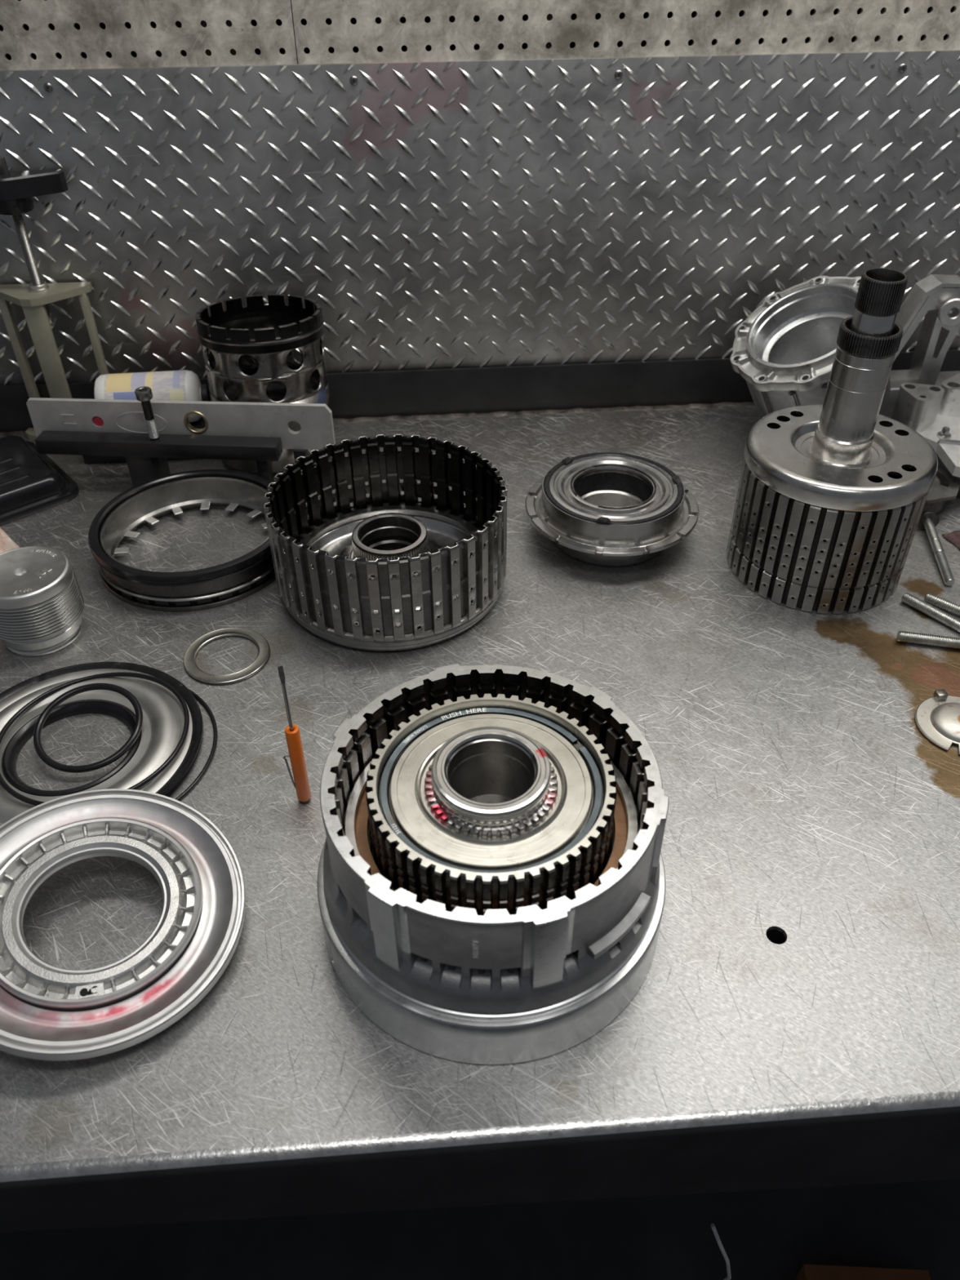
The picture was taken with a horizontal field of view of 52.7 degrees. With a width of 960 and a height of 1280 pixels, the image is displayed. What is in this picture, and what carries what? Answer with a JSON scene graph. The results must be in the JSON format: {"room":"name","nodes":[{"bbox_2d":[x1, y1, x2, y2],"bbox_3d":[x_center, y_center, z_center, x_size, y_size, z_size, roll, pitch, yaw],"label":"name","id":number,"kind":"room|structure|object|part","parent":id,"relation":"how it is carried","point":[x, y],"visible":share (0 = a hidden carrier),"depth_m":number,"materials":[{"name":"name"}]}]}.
{"room":"industrial interior","nodes":[
{"label":"industrial interior","id":0,"kind":"room"},
{"bbox_2d":[0,0,954,64],"bbox_3d":[-0.088,-0.563,1.130,5.000,2.400,0.020,-3,40,-3],"label":"wall","id":1,"kind":"structure","parent":0,"point":[402,20],"depth_m":1.04,"materials":[{"name":"metal"}]},
{"bbox_2d":[0,0,959,70],"bbox_3d":[-0.007,-0.877,0.828,2.007,0.711,0.030,-3,40,-3],"label":"pegboard","id":2,"kind":"object","parent":1,"relation":"attached to","point":[228,37],"visible":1,"depth_m":1.01,"materials":[{"name":"paint"}]},
{"bbox_3d":[-0.600,-0.838,0.787,0.814,0.711,0.005,-3,40,-3],"label":"panel","id":3,"kind":"part","parent":2,"relation":"part of","materials":[{"name":"metal"}]},
{"bbox_3d":[0.401,-0.890,0.839,1.192,0.711,0.005,-3,40,-3],"label":"panel","id":4,"kind":"part","parent":2,"relation":"part of","materials":[{"name":"metal"}]},
{"bbox_2d":[0,49,959,385],"bbox_3d":[-0.008,-0.479,1.135,1.950,0.347,0.006,-3,40,-3],"label":"plate","id":5,"kind":"object","parent":1,"relation":"attached to","point":[454,214],"visible":0.9,"depth_m":1.11,"materials":[{"name":"metal"}]},
{"bbox_2d":[0,1178,959,1279],"bbox_3d":[0.018,1.210,0.891,5.000,0.020,2.660,-3,40,-3],"label":"floor","id":6,"kind":"structure","parent":0,"point":[768,1234],"depth_m":1.33,"materials":[{"name":"concrete"}]},
{"bbox_2d":[0,349,959,1232],"bbox_3d":[-0.045,0.320,1.192,2.200,0.964,0.934,-3,40,-3],"label":"workbench","id":7,"kind":"object","parent":6,"relation":"on","point":[793,1021],"depth_m":0.70,"materials":[{"name":"metal"}]},
{"bbox_2d":[0,528,20,553],"bbox_3d":[-0.497,-0.086,0.980,0.086,0.063,0.099,-32,49,-32],"label":"paper towel","id":8,"kind":"object","parent":7,"relation":"on","point":[6,544],"visible":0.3,"depth_m":0.98,"materials":[{"name":"white paper"}]},
{"bbox_2d":[0,435,79,525],"bbox_3d":[-0.609,-0.168,1.107,0.250,0.030,0.168,-29,48,-30],"label":"pan","id":9,"kind":"object","parent":7,"relation":"on","point":[31,482],"visible":1,"depth_m":1.11,"materials":[{"name":"paint"}]},
{"bbox_2d":[0,546,84,656],"bbox_3d":[-0.421,-0.035,0.911,0.086,0.074,0.086,-3,40,-3],"label":"metal cap","id":10,"kind":"object","parent":7,"relation":"on","point":[42,602],"visible":1,"depth_m":0.89,"materials":[{"name":"metal"}]},
{"bbox_2d":[0,155,108,440],"bbox_3d":[-0.515,-0.383,1.129,0.130,0.331,0.053,-3,40,-3],"label":"puller","id":11,"kind":"object","parent":7,"relation":"on","point":[17,188],"visible":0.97,"depth_m":1.11,"materials":[{"name":"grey metal"}]},
{"bbox_3d":[-0.556,-0.335,1.182,0.009,0.173,0.012,-3,40,-3],"label":"leg","id":12,"kind":"part","parent":11,"relation":"part of","materials":[{"name":"green metal"}]},
{"bbox_3d":[-0.509,-0.445,1.085,0.011,0.181,0.011,-3,40,-3],"label":"threaded rod","id":13,"kind":"part","parent":11,"relation":"part of","materials":[{"name":"metal"}]},
{"bbox_3d":[-0.515,-0.258,1.230,0.128,0.008,0.047,-3,40,-3],"label":"plate","id":14,"kind":"part","parent":11,"relation":"part of","materials":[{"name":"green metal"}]},
{"bbox_3d":[-0.510,-0.490,1.043,0.116,0.021,0.040,-3,40,-3],"label":"wing knob","id":15,"kind":"part","parent":11,"relation":"part of","materials":[{"name":"black paint"}]},
{"bbox_3d":[-0.508,-0.398,1.116,0.108,0.008,0.051,-3,40,-3],"label":"plate","id":16,"kind":"part","parent":11,"relation":"part of","materials":[{"name":"green metal"}]},
{"bbox_3d":[-0.510,-0.318,1.161,0.023,0.173,0.008,-3,40,-3],"label":"leg","id":17,"kind":"part","parent":11,"relation":"part of","materials":[{"name":"green metal"}]},
{"bbox_3d":[-0.464,-0.340,1.187,0.008,0.173,0.011,-3,40,-3],"label":"leg","id":18,"kind":"part","parent":11,"relation":"part of","materials":[{"name":"green metal"}]},
{"bbox_2d":[33,683,142,773],"bbox_3d":[-0.328,0.072,0.811,0.089,0.022,0.087,-3,40,-3],"label":"o-ring","id":19,"kind":"object","parent":7,"relation":"on","point":[51,707],"visible":1,"depth_m":0.81,"materials":[{"name":"black rubber"}]},
{"bbox_2d":[0,662,203,826],"bbox_3d":[-0.340,0.089,0.808,0.212,0.013,0.212,-3,40,-3],"label":"clutch piston","id":20,"kind":"object","parent":7,"relation":"on","point":[163,718],"visible":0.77,"depth_m":0.83,"materials":[{"name":"metal"}]},
{"bbox_2d":[0,671,189,805],"bbox_3d":[-0.323,0.080,0.807,0.157,0.006,0.157,-3,40,-3],"label":"o-ring","id":21,"kind":"object","parent":20,"relation":"on","point":[23,709],"visible":0.84,"depth_m":0.82,"materials":[{"name":"black rubber"}]},
{"bbox_2d":[0,788,245,1060],"bbox_3d":[-0.262,0.187,0.661,0.198,0.049,0.200,9,41,12],"label":"aluminium piston","id":22,"kind":"object","parent":7,"relation":"on","point":[48,1012],"visible":1,"depth_m":0.65,"materials":[{"name":"silver metal"}]},
{"bbox_2d":[82,417,205,463],"bbox_3d":[-0.406,-0.248,1.189,0.158,0.044,0.037,-3,40,-3],"label":"support block","id":23,"kind":"object","parent":7,"relation":"on","point":[201,423],"visible":0.11,"depth_m":1.18,"materials":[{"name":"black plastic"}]},
{"bbox_2d":[93,369,211,422],"bbox_3d":[-0.387,-0.289,1.155,0.128,0.060,0.060,-4,40,-4],"label":"bottle","id":24,"kind":"object","parent":23,"relation":"on","point":[185,384],"visible":0.66,"depth_m":1.13,"materials":[{"name":"white plastic"}]},
{"bbox_2d":[35,430,308,486],"bbox_3d":[-0.351,-0.209,1.125,0.303,0.066,0.046,2,40,4],"label":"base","id":25,"kind":"object","parent":7,"relation":"on","point":[146,460],"visible":0.73,"depth_m":1.10,"materials":[{"name":"metal"}]},
{"bbox_2d":[134,386,159,439],"bbox_3d":[-0.368,-0.251,1.078,0.018,0.059,0.018,-3,40,-3],"label":"bolt","id":26,"kind":"object","parent":25,"relation":"on","point":[144,394],"visible":1,"depth_m":1.07,"materials":[{"name":"metal"}]},
{"bbox_3d":[-0.389,-0.205,1.135,0.030,0.048,0.042,2,40,4],"label":"foot post","id":27,"kind":"part","parent":25,"relation":"part of","materials":[{"name":"black metal"}]},
{"bbox_2d":[26,397,335,449],"bbox_3d":[-0.341,-0.247,1.105,0.351,0.054,0.007,2,40,4],"label":"bar","id":28,"kind":"object","parent":25,"relation":"on","point":[271,420],"visible":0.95,"depth_m":1.10,"materials":[{"name":"metal"}]},
{"bbox_3d":[-0.247,-0.191,1.117,0.012,0.048,0.018,2,40,4],"label":"foot post","id":29,"kind":"part","parent":25,"relation":"part of","materials":[{"name":"black plastic"}]},
{"bbox_3d":[-0.206,-0.203,1.130,0.014,0.048,0.014,2,40,4],"label":"foot post","id":30,"kind":"part","parent":25,"relation":"part of","materials":[{"name":"black metal"}]},
{"bbox_2d":[100,476,268,570],"bbox_3d":[-0.301,-0.112,1.022,0.185,0.031,0.185,-3,40,-3],"label":"tabbed retainer","id":31,"kind":"object","parent":7,"relation":"on","point":[141,507],"visible":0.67,"depth_m":1.08,"materials":[{"name":"metal"}]},
{"bbox_2d":[98,502,275,611],"bbox_3d":[-0.300,-0.095,1.036,0.205,0.005,0.205,-3,40,-3],"label":"ring","id":32,"kind":"object","parent":7,"relation":"on","point":[270,579],"visible":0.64,"depth_m":0.97,"materials":[{"name":"silver metal"}]},
{"bbox_2d":[106,568,275,605],"bbox_3d":[-0.300,-0.100,1.032,0.200,0.006,0.200,-3,40,-3],"label":"ring","id":33,"kind":"object","parent":32,"relation":"on","point":[245,588],"visible":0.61,"depth_m":0.96,"materials":[{"name":"black paint"}]},
{"bbox_2d":[97,562,274,601],"bbox_3d":[-0.301,-0.103,1.029,0.204,0.003,0.204,-3,40,-3],"label":"ring","id":34,"kind":"object","parent":33,"relation":"on","point":[271,568],"visible":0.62,"depth_m":0.96,"materials":[{"name":"metal"}]},
{"bbox_2d":[101,545,273,597],"bbox_3d":[-0.301,-0.111,1.023,0.198,0.015,0.198,-3,40,-3],"label":"ring","id":35,"kind":"object","parent":34,"relation":"on","point":[231,581],"visible":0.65,"depth_m":0.95,"materials":[{"name":"rubber"}]},
{"bbox_2d":[88,469,271,586],"bbox_3d":[-0.301,-0.122,1.014,0.208,0.014,0.208,-3,40,-3],"label":"ring","id":36,"kind":"object","parent":35,"relation":"on","point":[238,565],"visible":0.75,"depth_m":0.96,"materials":[{"name":"rubber"}]},
{"bbox_2d":[175,688,217,800],"bbox_3d":[-0.314,0.093,0.811,0.186,0.003,0.186,-3,40,-3],"label":"o-ring","id":37,"kind":"object","parent":7,"relation":"on","point":[199,699],"visible":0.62,"depth_m":0.81,"materials":[{"name":"black rubber"}]},
{"bbox_2d":[183,627,270,685],"bbox_3d":[-0.236,0.014,0.904,0.080,0.004,0.080,-3,40,-3],"label":"washer","id":38,"kind":"object","parent":7,"relation":"on","point":[190,666],"visible":1,"depth_m":0.90,"materials":[{"name":"metal"}]},
{"bbox_2d":[195,293,331,472],"bbox_3d":[-0.250,-0.306,1.151,0.144,0.179,0.154,-7,40,-8],"label":"drum","id":39,"kind":"object","parent":7,"relation":"on","point":[269,333],"visible":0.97,"depth_m":1.10,"materials":[{"name":"metal"}]},
{"bbox_2d":[277,665,311,804],"bbox_3d":[-0.142,0.073,0.725,0.016,0.142,0.011,-3,40,-3],"label":"screwdriver","id":40,"kind":"object","parent":7,"relation":"on","point":[301,784],"visible":1,"depth_m":0.73,"materials":[{"name":"orange plastic"}]},
{"bbox_3d":[-0.140,0.095,0.744,0.011,0.076,0.011,-3,40,-3],"label":"handle","id":41,"kind":"part","parent":40,"relation":"part of","materials":[{"name":"orange plastic"}]},
{"bbox_2d":[263,433,506,651],"bbox_3d":[-0.089,-0.099,0.957,0.231,0.109,0.230,-3,40,-3],"label":"drum","id":42,"kind":"object","parent":7,"relation":"on","point":[389,570],"visible":1,"depth_m":0.94,"materials":[{"name":"metal"}]},
{"bbox_3d":[-0.089,-0.078,0.975,0.221,0.006,0.221,-3,40,-3],"label":"lugged plate","id":43,"kind":"part","parent":42,"relation":"part of","materials":[{"name":"metal"}]},
{"bbox_2d":[316,663,669,1064],"bbox_3d":[0.007,0.134,0.649,0.238,0.143,0.238,-5,40,-5],"label":"drum","id":44,"kind":"object","parent":7,"relation":"on","point":[491,884],"visible":1,"depth_m":0.59,"materials":[{"name":"metal"}]},
{"bbox_3d":[0.007,0.133,0.648,0.190,0.006,0.190,-3,40,-3],"label":"steel plate","id":45,"kind":"part","parent":44,"relation":"part of","materials":[{"name":"silver metal"}]},
{"bbox_3d":[0.007,0.114,0.632,0.191,0.003,0.191,-3,40,-3],"label":"steel plate","id":46,"kind":"part","parent":44,"relation":"part of","materials":[{"name":"silver metal"}]},
{"bbox_3d":[0.007,0.125,0.641,0.174,0.003,0.174,-3,40,-3],"label":"friction plate","id":47,"kind":"part","parent":44,"relation":"part of","materials":[{"name":"metal"}]},
{"bbox_3d":[0.007,0.119,0.636,0.181,0.003,0.181,-3,40,-3],"label":"friction plate","id":48,"kind":"part","parent":44,"relation":"part of","materials":[{"name":"silver metal"}]},
{"bbox_2d":[525,452,698,565],"bbox_3d":[0.141,-0.141,1.041,0.184,0.062,0.184,-3,40,-3],"label":"flanged piston","id":49,"kind":"object","parent":7,"relation":"on","point":[605,508],"visible":1,"depth_m":1.01,"materials":[{"name":"metal"}]},
{"bbox_2d":[711,1223,731,1279],"bbox_3d":[0.197,0.531,0.817,0.033,0.193,0.017,-3,40,-3],"label":"hanging cord","id":50,"kind":"object","parent":7,"relation":"hanging from","point":[713,1226],"visible":1,"depth_m":0.77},
{"bbox_2d":[726,267,937,613],"bbox_3d":[0.345,-0.195,0.919,0.176,0.299,0.176,13,42,16],"label":"drum","id":51,"kind":"object","parent":7,"relation":"on","point":[832,495],"visible":1,"depth_m":0.90,"materials":[{"name":"metal"}]},
{"bbox_3d":[0.346,-0.184,0.928,0.096,0.010,0.096,-3,40,-3],"label":"cap dish","id":52,"kind":"part","parent":51,"relation":"part of","materials":[{"name":"metal"}]},
{"bbox_2d":[729,274,959,418],"bbox_3d":[0.464,-0.321,1.151,0.335,0.193,0.176,-1,40,0],"label":"housing","id":53,"kind":"object","parent":7,"relation":"on","point":[784,351],"visible":0.64,"depth_m":1.15,"materials":[{"name":"metal"}]},
{"bbox_3d":[0.550,-0.301,1.228,0.162,0.062,0.048,-3,40,-3],"label":"arm","id":54,"kind":"part","parent":53,"relation":"part of","materials":[{"name":"metal"}]},
{"bbox_3d":[0.528,-0.367,1.164,0.088,0.122,0.028,-3,40,-3],"label":"mounting arm","id":55,"kind":"part","parent":53,"relation":"part of","materials":[{"name":"metal"}]},
{"bbox_2d":[891,373,959,498],"bbox_3d":[0.573,-0.236,1.128,0.156,0.090,0.181,-3,40,-3],"label":"metal casting","id":56,"kind":"object","parent":7,"relation":"on","point":[933,411],"visible":0.96,"depth_m":1.12,"materials":[{"name":"metal"}]},
{"bbox_3d":[0.577,-0.228,1.120,0.150,0.012,0.158,-3,40,-3],"label":"casting plate","id":57,"kind":"part","parent":56,"relation":"part of","materials":[{"name":"silver metal"}]},
{"bbox_2d":[896,631,959,649],"bbox_3d":[0.463,0.005,0.901,0.141,0.011,0.011,8,41,10],"label":"bolt","id":58,"kind":"object","parent":7,"relation":"on","point":[920,638],"visible":1,"depth_m":0.91,"materials":[{"name":"metal"}]},
{"bbox_2d":[901,592,959,632],"bbox_3d":[0.463,-0.009,0.918,0.011,0.011,0.137,-27,47,-28],"label":"bolt","id":59,"kind":"object","parent":7,"relation":"on","point":[917,603],"visible":1,"depth_m":0.94,"materials":[{"name":"metal"}]},
{"bbox_2d":[917,510,955,586],"bbox_3d":[0.478,-0.099,1.017,0.023,0.023,0.113,6,40,8],"label":"bolt","id":60,"kind":"object","parent":7,"relation":"on","point":[929,520],"visible":1,"depth_m":1.02,"materials":[{"name":"metal"}]},
{"bbox_2d":[917,511,939,529],"bbox_3d":[0.486,-0.129,1.052,0.023,0.023,0.003,12,44,-2],"label":"washer","id":61,"kind":"object","parent":60,"relation":"in","point":[931,515],"depth_m":1.05,"materials":[{"name":"silver metal"}]},
{"bbox_3d":[0.410,0.069,0.825,0.072,0.010,0.073,-3,40,-3],"label":"dished cap","id":62,"kind":"part","parent":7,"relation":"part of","materials":[{"name":"silver metal"}]},
{"bbox_2d":[921,465,959,513],"bbox_3d":[0.492,-0.169,1.095,0.085,0.030,0.085,-10,41,-12],"label":"plate","id":63,"kind":"object","parent":7,"relation":"on","point":[945,486],"visible":0.28,"depth_m":1.07,"materials":[{"name":"metal"}]},
{"bbox_2d":[924,592,959,615],"bbox_3d":[0.494,-0.013,0.923,0.142,0.010,0.010,30,49,31],"label":"bolt","id":64,"kind":"object","parent":7,"relation":"on","point":[954,608],"visible":1,"depth_m":0.95,"materials":[{"name":"metal"}]},
{"bbox_2d":[942,530,959,550],"bbox_3d":[0.541,-0.097,1.021,0.062,0.014,0.093,-9,41,-11],"label":"rag","id":65,"kind":"object","parent":7,"relation":"on","point":[953,537],"visible":1,"depth_m":1.04,"materials":[{"name":"red fabric"}]},
{"bbox_2d":[795,1264,930,1279],"bbox_3d":[0.500,0.878,1.228,0.160,0.051,0.130,1,40,2],"label":"cardboard box","id":66,"kind":"object","parent":6,"relation":"on","point":[807,1272],"visible":1,"depth_m":1.26,"materials":[{"name":"brown cardboard"}]}
]}

